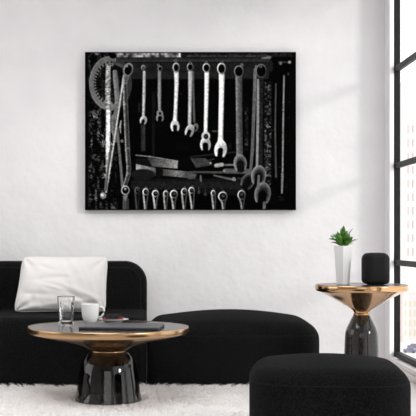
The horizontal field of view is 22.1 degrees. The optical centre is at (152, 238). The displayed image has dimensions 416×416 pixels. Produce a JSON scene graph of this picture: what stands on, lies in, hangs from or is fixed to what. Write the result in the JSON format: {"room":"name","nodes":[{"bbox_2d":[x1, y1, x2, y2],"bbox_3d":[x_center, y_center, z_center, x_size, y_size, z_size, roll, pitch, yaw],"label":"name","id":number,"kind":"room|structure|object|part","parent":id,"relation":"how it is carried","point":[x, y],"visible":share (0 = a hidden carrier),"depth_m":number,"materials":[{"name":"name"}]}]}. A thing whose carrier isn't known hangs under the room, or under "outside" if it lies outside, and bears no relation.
{"room":"living room","nodes":[
{"label":"living room","id":0,"kind":"room"},
{"bbox_2d":[0,0,384,357],"bbox_3d":[-0.766,-0.610,6.500,4.467,2.750,0.200,0,0,0],"label":"wall","id":1,"kind":"structure","parent":0,"point":[190,260],"depth_m":6.40,"materials":[{"name":"white paint"}]},
{"bbox_2d":[85,52,295,209],"bbox_3d":[0.225,-0.647,6.378,1.265,0.947,0.043,0,0,0],"label":"picture","id":2,"kind":"object","parent":1,"relation":"attached to","point":[164,130],"visible":1,"depth_m":6.36},
{"bbox_2d":[145,372,415,415],"bbox_3d":[-0.766,0.840,2.550,4.467,0.150,8.100,0,0,0],"label":"floor","id":3,"kind":"structure","parent":0,"point":[413,385],"depth_m":5.15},
{"bbox_2d":[0,261,146,386],"bbox_3d":[-1.043,0.448,5.880,2.014,0.635,0.920,0,0,0],"label":"sofa","id":4,"kind":"object","parent":3,"relation":"on","point":[26,358],"visible":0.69,"depth_m":5.42,"materials":[{"name":"black fabric"}]},
{"bbox_2d":[15,256,106,311],"bbox_3d":[-0.501,0.246,5.794,0.505,0.301,0.170,0,0,-3],"label":"throw cushion","id":5,"kind":"object","parent":4,"relation":"on","point":[42,279],"visible":0.92,"depth_m":5.74,"materials":[{"name":"white fabric"}]},
{"bbox_3d":[-1.043,0.584,5.780,2.014,0.362,0.720,0,0,0],"label":"seat","id":6,"kind":"part","parent":4,"relation":"part of","materials":[{"name":"black fabric"}]},
{"bbox_3d":[-1.043,0.430,6.220,2.014,0.600,0.240,0,0,0],"label":"backrest","id":7,"kind":"part","parent":4,"relation":"part of","materials":[{"name":"black fabric"}]},
{"bbox_2d":[0,382,248,415],"bbox_3d":[-0.292,0.743,4.801,2.443,0.043,1.197,0,0,0],"label":"shag rug","id":8,"kind":"object","parent":3,"relation":"on","point":[157,399],"visible":0.62,"depth_m":4.85,"materials":[{"name":"white carpet"}]},
{"bbox_2d":[27,320,188,404],"bbox_3d":[-0.209,0.581,4.970,0.754,0.344,0.754,0,0,0],"label":"coffee table","id":9,"kind":"object","parent":8,"relation":"on","point":[108,374],"visible":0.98,"depth_m":4.84,"materials":[{"name":"black glass"}]},
{"bbox_2d":[57,296,74,325],"bbox_3d":[-0.411,0.340,5.010,0.083,0.139,0.083,0,0,0],"label":"water glass","id":10,"kind":"object","parent":9,"relation":"on","point":[65,303],"visible":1,"depth_m":4.98,"materials":[{"name":"clear glass"}]},
{"bbox_2d":[81,303,104,322],"bbox_3d":[-0.299,0.363,5.164,0.107,0.094,0.088,0,0,42],"label":"coffee mug","id":11,"kind":"object","parent":9,"relation":"on","point":[90,311],"visible":0.93,"depth_m":5.14,"materials":[{"name":"white ceramic"}]},
{"bbox_3d":[-0.251,0.356,5.162,0.038,0.061,0.011,0,0,8],"label":"handle","id":12,"kind":"part","parent":11,"relation":"part of","materials":[{"name":"white ceramic"}]},
{"bbox_3d":[-0.209,0.639,4.970,0.314,0.227,0.314,0,0,0],"label":"glass","id":13,"kind":"part","parent":9,"relation":"part of","materials":[{"name":"black glass"}]},
{"bbox_2d":[99,318,127,322],"bbox_3d":[-0.195,0.402,5.235,0.149,0.016,0.149,0,0,0],"label":"plate","id":14,"kind":"object","parent":9,"relation":"on","point":[111,321],"visible":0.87,"depth_m":5.19,"materials":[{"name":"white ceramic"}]},
{"bbox_2d":[79,323,164,330],"bbox_3d":[-0.141,0.403,4.880,0.365,0.014,0.251,0,0,7],"label":"laptop","id":15,"kind":"object","parent":9,"relation":"on","point":[88,326],"visible":1,"depth_m":4.80,"materials":[{"name":"black metal"}]},
{"bbox_2d":[147,309,318,387],"bbox_3d":[0.418,0.575,5.780,0.900,0.380,0.740,0,0,0],"label":"upholstered ottoman","id":16,"kind":"object","parent":3,"relation":"on","point":[221,347],"visible":0.66,"depth_m":5.41,"materials":[{"name":"black fabric"}]},
{"bbox_2d":[249,353,410,415],"bbox_3d":[0.636,0.594,3.875,0.566,0.342,0.560,0,0,5],"label":"pouf","id":17,"kind":"object","parent":3,"relation":"on","point":[303,384],"visible":1,"depth_m":3.62,"materials":[{"name":"black fabric"}]},
{"bbox_2d":[315,283,408,356],"bbox_3d":[1.019,0.492,5.180,0.451,0.540,0.451,0,0,13],"label":"side table","id":18,"kind":"object","parent":3,"relation":"on","point":[361,333],"visible":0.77,"depth_m":5.10,"materials":[{"name":"gold glass"}]},
{"bbox_2d":[330,226,354,284],"bbox_3d":[0.937,0.079,5.231,0.138,0.290,0.146,0,0,0],"label":"potted plant","id":19,"kind":"object","parent":18,"relation":"on","point":[343,252],"visible":1,"depth_m":5.21,"materials":[{"name":"green plant"}]},
{"bbox_3d":[0.937,0.129,5.230,0.065,0.190,0.065,0,0,-35],"label":"pot","id":20,"kind":"part","parent":19,"relation":"part of","materials":[{"name":"white ceramic"}]},
{"bbox_3d":[1.019,0.565,5.180,0.196,0.394,0.196,0,0,0],"label":"glass","id":21,"kind":"part","parent":18,"relation":"part of","materials":[{"name":"grey glass"}]},
{"bbox_2d":[361,253,389,284],"bbox_3d":[1.091,0.145,5.200,0.129,0.157,0.129,0,0,0],"label":"smart speaker","id":22,"kind":"object","parent":18,"relation":"on","point":[375,267],"visible":1,"depth_m":5.14},
{"bbox_2d":[385,0,397,359],"bbox_3d":[1.433,-0.610,6.334,0.067,2.750,0.132,0,0,0],"label":"wall pier","id":23,"kind":"object","parent":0,"point":[389,4],"visible":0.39,"depth_m":6.30,"materials":[{"name":"white paint"}]},
{"bbox_3d":[1.434,-0.610,2.384,0.067,2.750,7.768,0,0,0],"label":"wall","id":24,"kind":"structure","parent":0,"visible":0},
{"bbox_2d":[389,358,415,375],"bbox_3d":[1.411,0.714,5.337,0.039,0.026,1.863,0,0,0],"label":"trim","id":25,"kind":"structure","parent":24,"relation":"attached to","point":[404,366],"depth_m":5.91,"materials":[{"name":"white paint"}]},
{"bbox_2d":[394,0,415,366],"bbox_3d":[1.453,-0.517,5.368,0.034,2.436,1.936,0,0,0],"label":"window","id":26,"kind":"structure","parent":24,"relation":"in","point":[398,66],"depth_m":6.30,"materials":[{"name":"black metal"}]},
{"bbox_2d":[400,368,415,382],"bbox_3d":[1.395,0.747,5.350,0.010,0.036,2.100,0,0,0],"label":"baseboard","id":27,"kind":"structure","parent":24,"relation":"attached to","point":[410,376],"depth_m":5.72,"materials":[{"name":"white paint"}]},
{"label":"outside","id":28,"kind":"structure","parent":0,"visible":0},
{"bbox_2d":[400,342,415,358],"bbox_3d":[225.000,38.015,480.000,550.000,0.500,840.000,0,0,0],"label":"street","id":29,"kind":"structure","parent":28,"point":[402,345],"depth_m":365.61,"materials":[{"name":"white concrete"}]},
{"bbox_2d":[400,79,415,288],"bbox_3d":[103.800,-12.735,430.000,8.000,101.000,20.800,0,0,0],"label":"tower","id":30,"kind":"structure","parent":29,"relation":"on","point":[407,86],"depth_m":420.00,"materials":[{"name":"white"}]},
{"bbox_2d":[400,288,415,342],"bbox_3d":[94.250,28.265,394.000,7.300,19.000,18.800,0,0,0],"label":"building","id":31,"kind":"structure","parent":29,"relation":"on","point":[407,299],"depth_m":385.03,"materials":[{"name":"concrete"},{"name":"glass"}]},
{"bbox_2d":[403,347,415,352],"bbox_3d":[85.300,36.865,352.000,4.200,1.800,1.900,0,0,27],"label":"car","id":32,"kind":"object","parent":29,"relation":"on","point":[409,349],"visible":1,"depth_m":351.35,"materials":[{"name":"blue paint"}]}
]}

